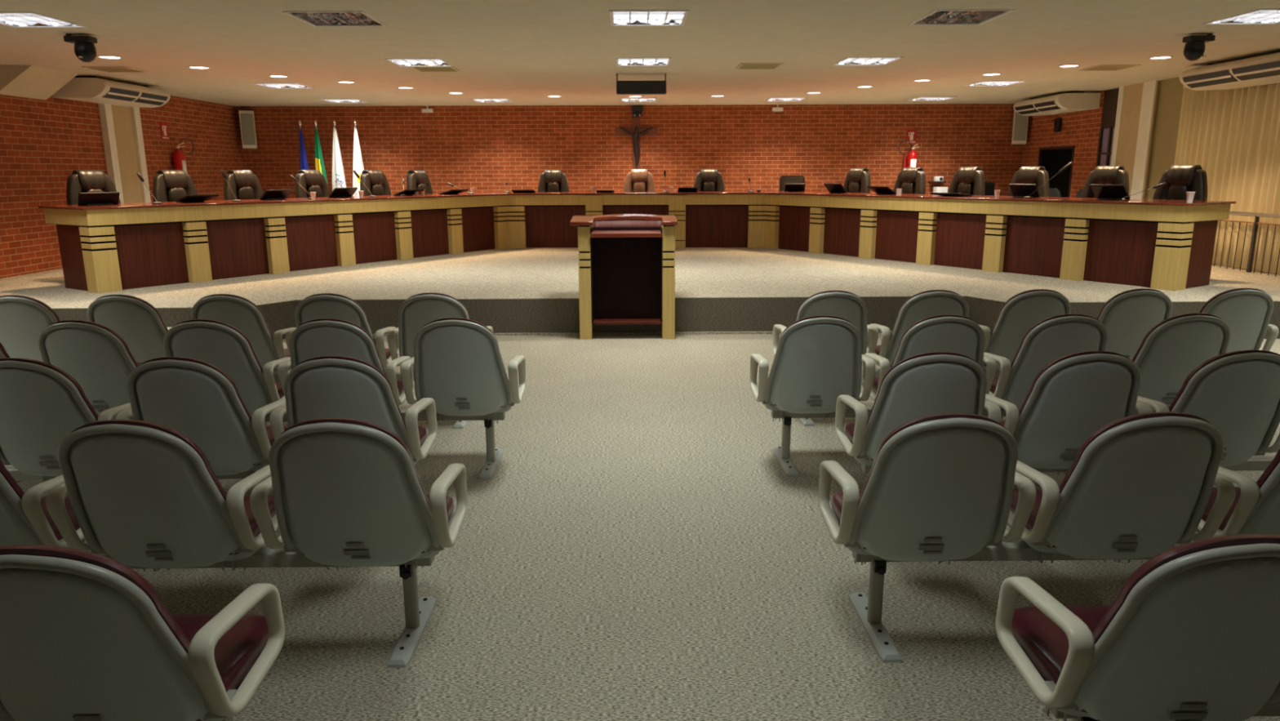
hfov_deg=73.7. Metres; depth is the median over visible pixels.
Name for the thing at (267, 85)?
ceiling light
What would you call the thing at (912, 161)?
fire extinguisher
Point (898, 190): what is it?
cup
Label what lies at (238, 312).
cushion
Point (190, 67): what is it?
recessed light
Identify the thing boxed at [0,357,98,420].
cushion
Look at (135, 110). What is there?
trim
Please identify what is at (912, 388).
chair back
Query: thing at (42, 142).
wall
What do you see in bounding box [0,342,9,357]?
cushion
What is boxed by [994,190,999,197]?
plastic cup
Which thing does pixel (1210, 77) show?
vent
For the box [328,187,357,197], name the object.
terminal
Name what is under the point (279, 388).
seat cushion
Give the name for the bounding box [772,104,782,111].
lamp
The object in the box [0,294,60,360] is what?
chair
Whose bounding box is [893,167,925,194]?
office chair
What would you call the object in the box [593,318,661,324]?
shelf
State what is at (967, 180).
office chair
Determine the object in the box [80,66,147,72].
ceiling vent
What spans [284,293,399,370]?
chair
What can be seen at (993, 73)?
recessed light
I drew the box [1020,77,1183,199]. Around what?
wall
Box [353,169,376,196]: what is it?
gooseneck microphone
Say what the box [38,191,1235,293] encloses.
desk
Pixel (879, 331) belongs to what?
trim
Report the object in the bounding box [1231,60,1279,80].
vent
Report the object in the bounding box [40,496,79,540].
seat cushion
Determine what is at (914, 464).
cushion
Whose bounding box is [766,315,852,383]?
chair back
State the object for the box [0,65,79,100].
wall
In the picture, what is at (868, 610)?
frame
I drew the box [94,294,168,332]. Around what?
cushion
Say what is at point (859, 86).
recessed light
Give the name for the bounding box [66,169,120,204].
office chair
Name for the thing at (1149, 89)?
trim
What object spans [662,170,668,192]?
gooseneck microphone
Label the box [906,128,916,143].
sign
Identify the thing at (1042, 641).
seat cushion
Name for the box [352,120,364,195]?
flag
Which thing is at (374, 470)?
cushion
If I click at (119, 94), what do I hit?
outlet
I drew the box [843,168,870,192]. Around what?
office chair
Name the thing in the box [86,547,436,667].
frame
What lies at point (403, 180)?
gooseneck microphone
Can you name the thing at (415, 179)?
office chair
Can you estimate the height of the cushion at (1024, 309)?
0.446 m
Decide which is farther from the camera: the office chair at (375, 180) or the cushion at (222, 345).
the office chair at (375, 180)
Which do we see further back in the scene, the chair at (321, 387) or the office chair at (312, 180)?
the office chair at (312, 180)
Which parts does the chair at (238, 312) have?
armrest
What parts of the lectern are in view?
post, panel, panel, panel, post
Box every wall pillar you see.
[111,104,142,203]
[1115,80,1159,199]
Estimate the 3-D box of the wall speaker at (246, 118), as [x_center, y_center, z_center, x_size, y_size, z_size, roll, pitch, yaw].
[-7.650,-4.499,16.659,0.260,0.712,0.307,-6,14,-24]
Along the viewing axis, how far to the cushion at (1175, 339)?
4.35 m
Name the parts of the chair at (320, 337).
armrest, armrest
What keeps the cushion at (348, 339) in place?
on the chair at (320, 337)
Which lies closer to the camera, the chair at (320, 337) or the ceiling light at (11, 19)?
the chair at (320, 337)
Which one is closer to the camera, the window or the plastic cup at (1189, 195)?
the plastic cup at (1189, 195)
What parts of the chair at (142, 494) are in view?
armrest, armrest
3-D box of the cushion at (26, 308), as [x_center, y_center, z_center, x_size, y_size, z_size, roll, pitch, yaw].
[-3.791,-0.199,5.298,0.505,0.446,0.228,0,12,-1]
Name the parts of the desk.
panel, panel, panel, panel, panel, panel, panel, panel, panel, panel, panel, panel, panel, panel, panel, panel, panel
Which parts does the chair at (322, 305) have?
armrest, armrest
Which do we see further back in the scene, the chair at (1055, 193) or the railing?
the chair at (1055, 193)
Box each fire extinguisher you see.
[171,137,194,173]
[898,140,919,168]
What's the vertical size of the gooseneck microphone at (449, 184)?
0.183 m
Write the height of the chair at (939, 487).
0.666 m
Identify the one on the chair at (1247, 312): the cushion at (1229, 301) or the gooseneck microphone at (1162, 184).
the cushion at (1229, 301)
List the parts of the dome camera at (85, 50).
mount plate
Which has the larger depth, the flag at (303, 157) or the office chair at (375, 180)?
the flag at (303, 157)
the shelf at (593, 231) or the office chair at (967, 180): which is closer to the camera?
the shelf at (593, 231)
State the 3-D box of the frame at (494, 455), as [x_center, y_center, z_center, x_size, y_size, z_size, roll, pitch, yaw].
[-2.203,0.441,4.748,2.905,0.318,0.445,0,12,-1]
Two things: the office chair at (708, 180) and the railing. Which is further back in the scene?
the office chair at (708, 180)
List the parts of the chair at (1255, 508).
armrest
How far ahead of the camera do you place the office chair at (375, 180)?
13.37 m
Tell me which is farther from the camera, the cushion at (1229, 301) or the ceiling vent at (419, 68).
the ceiling vent at (419, 68)
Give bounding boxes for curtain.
[1173,82,1279,274]
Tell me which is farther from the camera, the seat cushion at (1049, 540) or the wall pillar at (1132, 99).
the wall pillar at (1132, 99)
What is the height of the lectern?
1.193 m
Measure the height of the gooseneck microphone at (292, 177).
0.320 m
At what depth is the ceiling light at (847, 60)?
10.35 m
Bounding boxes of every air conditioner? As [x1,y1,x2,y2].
[52,75,170,107]
[1013,91,1101,115]
[1178,52,1279,90]
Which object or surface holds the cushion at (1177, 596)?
on the chair at (1193, 633)
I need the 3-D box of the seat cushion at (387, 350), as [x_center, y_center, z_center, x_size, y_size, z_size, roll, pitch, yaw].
[-1.903,-0.008,5.638,0.468,0.092,0.410,0,12,-1]
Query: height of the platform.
0.370 m
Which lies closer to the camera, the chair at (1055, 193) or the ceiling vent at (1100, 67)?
the ceiling vent at (1100, 67)
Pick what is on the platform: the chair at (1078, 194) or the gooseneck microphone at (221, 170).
the chair at (1078, 194)
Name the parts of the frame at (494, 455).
leg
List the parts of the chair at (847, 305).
armrest, armrest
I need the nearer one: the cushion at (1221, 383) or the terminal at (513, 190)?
the cushion at (1221, 383)
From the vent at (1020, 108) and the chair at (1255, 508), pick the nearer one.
the chair at (1255, 508)
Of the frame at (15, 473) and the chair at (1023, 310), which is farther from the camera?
the chair at (1023, 310)
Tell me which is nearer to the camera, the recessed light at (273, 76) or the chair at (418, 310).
the chair at (418, 310)
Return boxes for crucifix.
[614,116,657,168]
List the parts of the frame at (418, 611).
leg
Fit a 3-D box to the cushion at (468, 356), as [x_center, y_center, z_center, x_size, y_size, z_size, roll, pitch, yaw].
[-0.935,-0.018,4.419,0.505,0.446,0.228,0,12,-1]
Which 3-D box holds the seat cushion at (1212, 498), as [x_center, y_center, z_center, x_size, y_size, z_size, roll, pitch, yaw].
[2.198,0.549,3.024,0.468,0.092,0.410,0,12,-1]
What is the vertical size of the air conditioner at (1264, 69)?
0.305 m
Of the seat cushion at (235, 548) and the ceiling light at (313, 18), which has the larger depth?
the ceiling light at (313, 18)
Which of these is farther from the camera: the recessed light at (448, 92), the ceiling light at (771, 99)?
the ceiling light at (771, 99)
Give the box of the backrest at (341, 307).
[303,293,376,343]
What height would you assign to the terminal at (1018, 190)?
0.171 m
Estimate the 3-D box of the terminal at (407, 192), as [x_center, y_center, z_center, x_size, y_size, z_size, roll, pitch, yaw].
[-3.567,-2.571,13.074,0.362,0.094,0.380,8,15,33]
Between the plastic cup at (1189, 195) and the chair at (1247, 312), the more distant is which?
the plastic cup at (1189, 195)
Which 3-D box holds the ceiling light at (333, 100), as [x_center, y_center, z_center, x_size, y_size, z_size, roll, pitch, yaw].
[-5.360,-4.763,15.478,0.652,0.118,0.722,0,12,-1]
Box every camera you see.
[63,34,97,62]
[631,105,643,116]
[933,176,943,181]
[1182,33,1215,61]
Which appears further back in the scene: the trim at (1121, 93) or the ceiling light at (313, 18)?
the trim at (1121, 93)
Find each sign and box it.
[159,121,169,139]
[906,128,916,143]
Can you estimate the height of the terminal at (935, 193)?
0.048 m
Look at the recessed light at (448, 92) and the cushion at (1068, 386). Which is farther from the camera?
the recessed light at (448, 92)
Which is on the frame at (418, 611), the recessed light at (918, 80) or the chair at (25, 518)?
the chair at (25, 518)
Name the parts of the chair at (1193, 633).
armrest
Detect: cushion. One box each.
[0,294,60,321]
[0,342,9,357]
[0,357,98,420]
[0,458,55,533]
[0,544,190,653]
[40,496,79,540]
[47,320,137,366]
[69,419,226,502]
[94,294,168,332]
[136,356,251,422]
[171,613,268,720]
[172,319,262,373]
[200,293,273,340]
[228,494,275,555]
[252,426,288,465]
[273,348,290,370]
[275,381,284,399]
[279,417,431,512]
[292,355,407,431]
[298,318,386,377]
[301,493,453,554]
[384,348,391,359]
[396,380,404,395]
[417,425,426,447]
[422,317,511,389]
[831,489,986,549]
[844,422,873,460]
[857,413,1005,506]
[871,377,879,392]
[875,345,891,366]
[990,288,1063,336]
[990,375,999,393]
[1009,488,1056,547]
[1010,314,1099,368]
[1012,605,1110,712]
[1018,351,1130,417]
[1058,411,1211,494]
[1092,533,1279,644]
[1096,288,1165,319]
[1131,313,1221,362]
[1168,349,1279,411]
[1199,288,1265,313]
[1201,486,1240,530]
[1225,448,1279,524]
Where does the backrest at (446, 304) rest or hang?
on the chair at (418, 310)
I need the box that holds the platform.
[0,247,1279,339]
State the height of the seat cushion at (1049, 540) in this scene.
0.092 m
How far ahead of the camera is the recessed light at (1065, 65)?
10.77 m
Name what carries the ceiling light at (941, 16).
attached to the ceiling
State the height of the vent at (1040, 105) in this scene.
0.131 m
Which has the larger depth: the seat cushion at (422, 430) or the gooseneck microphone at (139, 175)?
the gooseneck microphone at (139, 175)
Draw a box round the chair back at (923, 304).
[888,289,962,341]
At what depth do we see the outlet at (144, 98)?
12.54 m
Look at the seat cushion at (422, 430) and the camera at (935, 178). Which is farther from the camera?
the camera at (935, 178)
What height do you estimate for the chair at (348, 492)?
0.666 m
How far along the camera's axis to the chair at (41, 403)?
3.47 m
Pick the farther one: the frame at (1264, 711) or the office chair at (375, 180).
the office chair at (375, 180)
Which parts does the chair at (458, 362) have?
armrest, armrest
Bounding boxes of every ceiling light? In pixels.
[0,11,88,27]
[252,83,315,88]
[282,10,386,26]
[319,98,368,102]
[383,57,453,66]
[471,98,512,102]
[608,9,688,26]
[615,57,671,66]
[620,97,657,102]
[764,97,807,101]
[832,57,902,65]
[908,8,1015,25]
[909,97,955,100]
[964,80,1026,86]
[1202,8,1279,24]
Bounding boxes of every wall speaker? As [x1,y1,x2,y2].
[239,110,257,148]
[1011,110,1028,144]
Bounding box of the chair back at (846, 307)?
[795,290,858,319]
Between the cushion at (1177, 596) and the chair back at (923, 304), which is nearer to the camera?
the cushion at (1177, 596)
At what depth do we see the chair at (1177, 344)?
4.38 m
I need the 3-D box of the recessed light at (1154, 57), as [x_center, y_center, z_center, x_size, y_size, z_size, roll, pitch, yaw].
[6.124,-3.561,10.040,0.250,0.008,0.250,0,12,-1]
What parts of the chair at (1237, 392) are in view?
armrest, armrest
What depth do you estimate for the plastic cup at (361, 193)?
12.22 m
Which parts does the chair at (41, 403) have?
armrest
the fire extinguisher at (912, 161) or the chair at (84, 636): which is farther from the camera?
the fire extinguisher at (912, 161)
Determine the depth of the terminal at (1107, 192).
9.82 m
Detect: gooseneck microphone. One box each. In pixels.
[137,172,162,204]
[220,168,240,201]
[289,174,316,199]
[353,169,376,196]
[400,178,407,195]
[447,182,473,194]
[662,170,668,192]
[1023,161,1072,198]
[1115,182,1166,200]
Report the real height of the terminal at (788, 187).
0.141 m
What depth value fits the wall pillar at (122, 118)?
12.99 m
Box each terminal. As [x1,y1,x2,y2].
[77,191,119,205]
[174,194,218,202]
[259,189,292,199]
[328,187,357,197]
[393,189,424,195]
[438,189,468,194]
[511,189,535,192]
[595,190,613,192]
[677,186,698,191]
[784,183,805,191]
[823,182,848,193]
[867,186,896,194]
[930,192,972,195]
[1008,183,1039,197]
[1089,184,1129,199]
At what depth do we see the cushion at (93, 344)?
4.29 m
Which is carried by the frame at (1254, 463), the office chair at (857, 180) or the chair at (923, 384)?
the chair at (923, 384)
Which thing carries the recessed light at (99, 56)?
in the ceiling
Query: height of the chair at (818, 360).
0.666 m
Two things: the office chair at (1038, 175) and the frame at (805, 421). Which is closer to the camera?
the frame at (805, 421)
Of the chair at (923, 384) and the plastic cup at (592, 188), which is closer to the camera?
the chair at (923, 384)
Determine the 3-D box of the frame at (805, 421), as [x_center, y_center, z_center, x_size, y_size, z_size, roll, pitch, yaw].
[2.456,0.211,5.704,2.905,0.318,0.445,0,12,-1]
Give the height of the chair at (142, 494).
0.666 m
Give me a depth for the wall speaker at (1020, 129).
16.68 m
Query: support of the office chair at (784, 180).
on the platform
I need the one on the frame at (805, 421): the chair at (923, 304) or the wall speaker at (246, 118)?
the chair at (923, 304)
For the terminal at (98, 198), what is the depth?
9.48 m
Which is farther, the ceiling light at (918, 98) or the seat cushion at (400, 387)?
the ceiling light at (918, 98)
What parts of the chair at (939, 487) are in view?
armrest, armrest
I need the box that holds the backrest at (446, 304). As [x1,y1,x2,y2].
[405,292,468,315]
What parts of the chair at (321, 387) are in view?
armrest, armrest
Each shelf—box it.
[591,230,661,233]
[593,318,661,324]
[928,181,946,182]
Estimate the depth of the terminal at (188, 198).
10.28 m
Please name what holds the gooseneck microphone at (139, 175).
on the desk
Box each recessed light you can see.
[97,55,122,58]
[187,66,210,69]
[268,75,288,77]
[337,80,355,83]
[397,86,413,88]
[448,92,463,93]
[546,95,560,97]
[628,95,642,97]
[806,92,821,93]
[856,85,872,87]
[913,79,931,81]
[982,72,1001,75]
[1057,64,1079,67]
[1148,56,1173,59]
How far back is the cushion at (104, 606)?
1.70 m
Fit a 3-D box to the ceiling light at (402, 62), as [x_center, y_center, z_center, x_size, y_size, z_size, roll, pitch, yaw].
[-2.628,-3.611,10.183,0.652,0.118,0.722,0,12,-1]
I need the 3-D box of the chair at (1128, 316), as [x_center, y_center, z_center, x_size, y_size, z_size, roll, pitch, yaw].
[3.077,-0.173,5.554,0.607,0.666,0.617,0,12,-1]
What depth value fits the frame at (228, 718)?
2.12 m
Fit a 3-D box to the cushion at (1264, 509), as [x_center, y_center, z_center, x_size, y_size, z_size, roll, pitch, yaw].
[2.200,0.345,2.703,0.505,0.446,0.228,0,12,-1]
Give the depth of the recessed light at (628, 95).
14.81 m
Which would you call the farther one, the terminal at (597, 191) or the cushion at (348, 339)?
the terminal at (597, 191)
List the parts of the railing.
rail, post, handrail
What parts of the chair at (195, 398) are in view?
armrest, armrest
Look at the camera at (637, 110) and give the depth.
16.71 m
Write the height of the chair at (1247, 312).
0.666 m
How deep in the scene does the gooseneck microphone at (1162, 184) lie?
9.56 m
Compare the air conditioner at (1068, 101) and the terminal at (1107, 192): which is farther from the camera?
the air conditioner at (1068, 101)
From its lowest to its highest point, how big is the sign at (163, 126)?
0.280 m
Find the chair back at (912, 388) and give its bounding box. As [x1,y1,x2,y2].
[866,351,976,426]
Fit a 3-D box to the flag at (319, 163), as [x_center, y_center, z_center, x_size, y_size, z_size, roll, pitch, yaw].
[-6.190,-3.508,16.568,0.260,2.250,0.244,-10,16,-37]
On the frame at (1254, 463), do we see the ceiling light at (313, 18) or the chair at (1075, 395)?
the chair at (1075, 395)
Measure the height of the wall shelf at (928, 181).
0.020 m
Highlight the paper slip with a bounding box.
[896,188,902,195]
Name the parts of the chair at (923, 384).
armrest, armrest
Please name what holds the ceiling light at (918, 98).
attached to the ceiling
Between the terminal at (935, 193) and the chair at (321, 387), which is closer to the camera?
the chair at (321, 387)
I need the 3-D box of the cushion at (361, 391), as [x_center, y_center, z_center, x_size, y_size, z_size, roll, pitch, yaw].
[-1.225,0.177,3.537,0.505,0.446,0.228,0,12,-1]
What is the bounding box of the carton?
[933,186,947,192]
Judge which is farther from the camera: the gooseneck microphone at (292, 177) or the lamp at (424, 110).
the lamp at (424, 110)
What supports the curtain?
hanging from the track
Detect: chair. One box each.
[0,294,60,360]
[0,342,42,361]
[0,357,130,481]
[0,458,85,547]
[0,544,284,720]
[37,320,137,417]
[45,419,279,571]
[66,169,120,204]
[87,294,168,364]
[115,356,288,476]
[152,169,198,202]
[163,319,291,425]
[191,293,296,379]
[223,169,263,199]
[249,417,467,569]
[269,355,436,465]
[277,318,413,406]
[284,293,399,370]
[295,169,330,198]
[360,169,391,195]
[386,292,493,373]
[400,317,525,423]
[406,169,433,194]
[537,169,568,191]
[623,168,655,191]
[693,168,724,191]
[750,315,875,421]
[772,290,878,362]
[779,175,804,191]
[817,413,1036,564]
[835,351,1001,476]
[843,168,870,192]
[861,314,996,400]
[866,289,968,368]
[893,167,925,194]
[948,166,985,195]
[977,288,1071,372]
[983,314,1108,419]
[985,351,1151,475]
[995,533,1279,720]
[1006,411,1235,563]
[1007,166,1048,196]
[1048,188,1061,197]
[1075,188,1083,197]
[1080,165,1128,198]
[1096,288,1172,359]
[1131,313,1231,410]
[1137,349,1279,466]
[1152,164,1208,200]
[1195,448,1279,537]
[1199,288,1278,352]
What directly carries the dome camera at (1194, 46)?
hanging from the ceiling
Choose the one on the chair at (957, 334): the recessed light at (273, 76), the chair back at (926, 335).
the chair back at (926, 335)
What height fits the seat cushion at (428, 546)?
0.092 m
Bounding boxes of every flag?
[298,120,308,169]
[314,119,327,183]
[332,119,346,191]
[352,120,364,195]
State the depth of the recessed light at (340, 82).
12.32 m
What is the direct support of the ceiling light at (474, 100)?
attached to the ceiling
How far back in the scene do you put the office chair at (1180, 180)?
9.84 m
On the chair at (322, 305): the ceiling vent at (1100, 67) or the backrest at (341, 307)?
the backrest at (341, 307)
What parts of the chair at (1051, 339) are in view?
armrest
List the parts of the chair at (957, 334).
armrest, armrest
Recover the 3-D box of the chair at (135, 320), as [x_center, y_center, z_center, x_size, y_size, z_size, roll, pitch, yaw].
[-3.162,-0.132,5.491,0.607,0.666,0.617,0,12,-1]
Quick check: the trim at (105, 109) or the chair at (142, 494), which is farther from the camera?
the trim at (105, 109)
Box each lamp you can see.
[422,106,433,112]
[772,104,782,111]
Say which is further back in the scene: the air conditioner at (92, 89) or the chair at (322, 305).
the air conditioner at (92, 89)
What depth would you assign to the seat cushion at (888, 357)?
5.64 m
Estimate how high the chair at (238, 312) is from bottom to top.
0.666 m
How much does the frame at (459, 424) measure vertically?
0.318 m
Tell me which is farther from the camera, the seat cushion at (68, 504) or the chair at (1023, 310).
the chair at (1023, 310)
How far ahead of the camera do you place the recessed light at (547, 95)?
14.69 m
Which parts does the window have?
frame, pane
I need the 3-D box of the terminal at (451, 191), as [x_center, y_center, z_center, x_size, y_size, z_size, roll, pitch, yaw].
[-3.049,-2.734,13.842,0.365,0.078,0.380,8,15,33]
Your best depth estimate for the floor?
3.39 m
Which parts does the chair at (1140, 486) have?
armrest, armrest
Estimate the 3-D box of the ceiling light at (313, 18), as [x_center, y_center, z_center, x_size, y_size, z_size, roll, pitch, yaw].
[-2.595,-2.977,7.302,0.652,0.118,0.722,0,12,-1]
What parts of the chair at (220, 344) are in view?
armrest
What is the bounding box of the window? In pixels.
[1095,88,1119,167]
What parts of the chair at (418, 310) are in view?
armrest, armrest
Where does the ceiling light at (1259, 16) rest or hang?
attached to the ceiling
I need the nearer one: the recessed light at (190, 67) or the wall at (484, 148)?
the recessed light at (190, 67)
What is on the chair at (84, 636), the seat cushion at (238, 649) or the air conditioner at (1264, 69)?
the seat cushion at (238, 649)
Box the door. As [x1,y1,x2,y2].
[1037,146,1075,197]
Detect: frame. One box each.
[4,466,257,480]
[16,409,505,482]
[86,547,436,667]
[221,715,233,720]
[274,372,468,428]
[770,406,1155,476]
[798,368,999,426]
[848,539,1195,662]
[861,456,1275,473]
[1046,706,1279,720]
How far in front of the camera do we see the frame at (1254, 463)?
3.86 m
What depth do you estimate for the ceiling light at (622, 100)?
15.86 m
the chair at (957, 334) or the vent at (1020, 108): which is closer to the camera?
the chair at (957, 334)
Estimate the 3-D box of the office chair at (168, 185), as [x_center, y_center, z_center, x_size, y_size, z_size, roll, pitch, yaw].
[-5.782,-1.773,10.900,0.675,1.292,0.670,8,15,33]
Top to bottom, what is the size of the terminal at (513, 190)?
0.056 m
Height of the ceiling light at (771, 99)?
0.118 m
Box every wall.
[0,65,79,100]
[0,94,243,278]
[236,103,1022,198]
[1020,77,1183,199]
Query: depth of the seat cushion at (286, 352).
5.59 m
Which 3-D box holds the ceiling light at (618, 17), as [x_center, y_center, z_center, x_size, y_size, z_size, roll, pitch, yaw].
[0.070,-2.995,7.329,0.652,0.118,0.722,0,12,-1]
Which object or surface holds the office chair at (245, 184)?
on the platform
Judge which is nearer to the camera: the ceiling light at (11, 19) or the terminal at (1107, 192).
the ceiling light at (11, 19)
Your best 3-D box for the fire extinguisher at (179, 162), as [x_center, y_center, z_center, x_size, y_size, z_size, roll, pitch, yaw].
[-7.749,-3.404,14.453,0.219,0.708,0.377,2,13,11]
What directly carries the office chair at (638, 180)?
on the platform
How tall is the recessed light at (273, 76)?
0.008 m
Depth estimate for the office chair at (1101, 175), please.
10.57 m
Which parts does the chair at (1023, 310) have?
armrest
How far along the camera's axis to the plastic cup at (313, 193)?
11.43 m
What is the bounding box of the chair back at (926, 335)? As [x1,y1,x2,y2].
[890,314,975,367]
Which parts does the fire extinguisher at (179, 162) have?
valve handle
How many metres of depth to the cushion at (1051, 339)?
4.34 m
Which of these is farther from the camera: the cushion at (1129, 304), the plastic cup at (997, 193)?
the plastic cup at (997, 193)
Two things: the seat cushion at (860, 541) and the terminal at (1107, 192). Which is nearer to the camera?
the seat cushion at (860, 541)
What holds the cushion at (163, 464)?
on the chair at (142, 494)
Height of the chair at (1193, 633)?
0.666 m
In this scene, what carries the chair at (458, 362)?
on the frame at (494, 455)
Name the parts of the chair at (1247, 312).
armrest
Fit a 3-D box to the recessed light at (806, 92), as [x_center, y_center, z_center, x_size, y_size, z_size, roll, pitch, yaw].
[2.914,-4.485,14.305,0.250,0.008,0.250,0,12,-1]
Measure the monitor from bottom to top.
0.265 m
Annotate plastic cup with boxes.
[310,191,315,199]
[358,191,363,197]
[590,186,595,192]
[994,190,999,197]
[1186,191,1195,202]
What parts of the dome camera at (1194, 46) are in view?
mount plate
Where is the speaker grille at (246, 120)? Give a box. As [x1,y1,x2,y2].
[240,113,255,144]
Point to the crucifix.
(636, 131)
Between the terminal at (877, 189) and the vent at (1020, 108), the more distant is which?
the vent at (1020, 108)
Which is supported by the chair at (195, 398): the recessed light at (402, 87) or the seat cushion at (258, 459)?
the seat cushion at (258, 459)
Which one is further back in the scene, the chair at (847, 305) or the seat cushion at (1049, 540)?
the chair at (847, 305)
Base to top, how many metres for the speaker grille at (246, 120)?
0.589 m
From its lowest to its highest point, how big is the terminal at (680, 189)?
0.082 m
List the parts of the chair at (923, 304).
armrest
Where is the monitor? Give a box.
[616,73,666,94]
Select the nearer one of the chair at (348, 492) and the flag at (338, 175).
the chair at (348, 492)
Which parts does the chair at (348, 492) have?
armrest, armrest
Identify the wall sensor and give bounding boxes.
[1053,117,1062,132]
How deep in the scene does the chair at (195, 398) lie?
3.48 m
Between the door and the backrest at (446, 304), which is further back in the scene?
the door
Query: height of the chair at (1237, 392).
0.666 m
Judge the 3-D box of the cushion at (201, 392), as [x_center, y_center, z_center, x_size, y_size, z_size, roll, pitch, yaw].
[-1.855,0.181,3.530,0.505,0.446,0.228,0,12,-1]
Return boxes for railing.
[1213,210,1279,276]
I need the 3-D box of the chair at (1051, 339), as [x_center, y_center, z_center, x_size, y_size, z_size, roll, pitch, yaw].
[2.178,0.033,4.637,0.607,0.666,0.617,0,12,-1]
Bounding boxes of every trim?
[97,103,124,203]
[131,106,151,202]
[373,330,892,336]
[1110,85,1124,165]
[1129,80,1157,199]
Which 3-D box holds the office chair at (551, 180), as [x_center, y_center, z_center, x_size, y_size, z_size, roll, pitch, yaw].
[-1.554,-2.747,15.246,0.670,1.292,0.675,0,12,-1]
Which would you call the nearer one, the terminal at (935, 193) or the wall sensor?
the terminal at (935, 193)
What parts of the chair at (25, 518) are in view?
armrest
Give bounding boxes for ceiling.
[0,0,1279,106]
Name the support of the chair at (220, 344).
on the frame at (494, 455)
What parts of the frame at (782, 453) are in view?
leg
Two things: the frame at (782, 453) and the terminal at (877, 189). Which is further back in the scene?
the terminal at (877, 189)
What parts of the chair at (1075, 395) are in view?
armrest, armrest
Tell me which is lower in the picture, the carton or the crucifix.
the carton
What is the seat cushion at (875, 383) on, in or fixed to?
on the chair at (957, 334)
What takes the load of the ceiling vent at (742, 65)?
in the ceiling
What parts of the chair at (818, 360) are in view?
armrest, armrest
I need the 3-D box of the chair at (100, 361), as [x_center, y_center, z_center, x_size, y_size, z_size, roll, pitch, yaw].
[-2.827,0.066,4.586,0.607,0.666,0.617,0,12,-1]
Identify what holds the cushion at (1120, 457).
on the chair at (1140, 486)
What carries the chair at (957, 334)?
on the frame at (782, 453)
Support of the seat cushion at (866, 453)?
on the chair at (923, 384)
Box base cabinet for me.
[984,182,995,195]
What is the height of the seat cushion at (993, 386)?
0.092 m
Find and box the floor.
[4,333,1279,720]
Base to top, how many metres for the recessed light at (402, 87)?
0.008 m
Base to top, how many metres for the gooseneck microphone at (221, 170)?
0.391 m
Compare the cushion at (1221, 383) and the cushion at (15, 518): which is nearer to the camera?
the cushion at (15, 518)
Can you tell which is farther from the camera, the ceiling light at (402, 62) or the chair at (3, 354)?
the ceiling light at (402, 62)
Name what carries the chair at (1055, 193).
on the platform
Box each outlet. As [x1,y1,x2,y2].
[102,87,139,101]
[133,92,168,105]
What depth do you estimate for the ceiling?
9.06 m
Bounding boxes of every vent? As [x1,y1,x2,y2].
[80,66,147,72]
[408,65,459,71]
[735,62,783,69]
[1014,104,1039,114]
[1034,100,1060,111]
[1078,64,1140,71]
[1182,69,1237,88]
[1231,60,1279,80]
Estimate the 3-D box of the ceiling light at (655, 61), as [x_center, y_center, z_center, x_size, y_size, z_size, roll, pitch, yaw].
[0.037,-3.628,10.210,0.652,0.118,0.722,0,12,-1]
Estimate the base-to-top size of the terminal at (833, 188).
0.156 m
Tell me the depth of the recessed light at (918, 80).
12.43 m
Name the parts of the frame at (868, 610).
leg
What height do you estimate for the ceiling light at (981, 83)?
0.118 m
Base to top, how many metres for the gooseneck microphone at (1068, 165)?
0.436 m
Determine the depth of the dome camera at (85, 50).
8.03 m
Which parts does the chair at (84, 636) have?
armrest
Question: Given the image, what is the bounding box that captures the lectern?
[569,213,677,339]
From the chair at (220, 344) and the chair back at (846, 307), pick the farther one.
the chair back at (846, 307)
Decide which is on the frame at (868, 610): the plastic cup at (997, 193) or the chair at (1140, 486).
the chair at (1140, 486)
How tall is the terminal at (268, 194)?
0.134 m

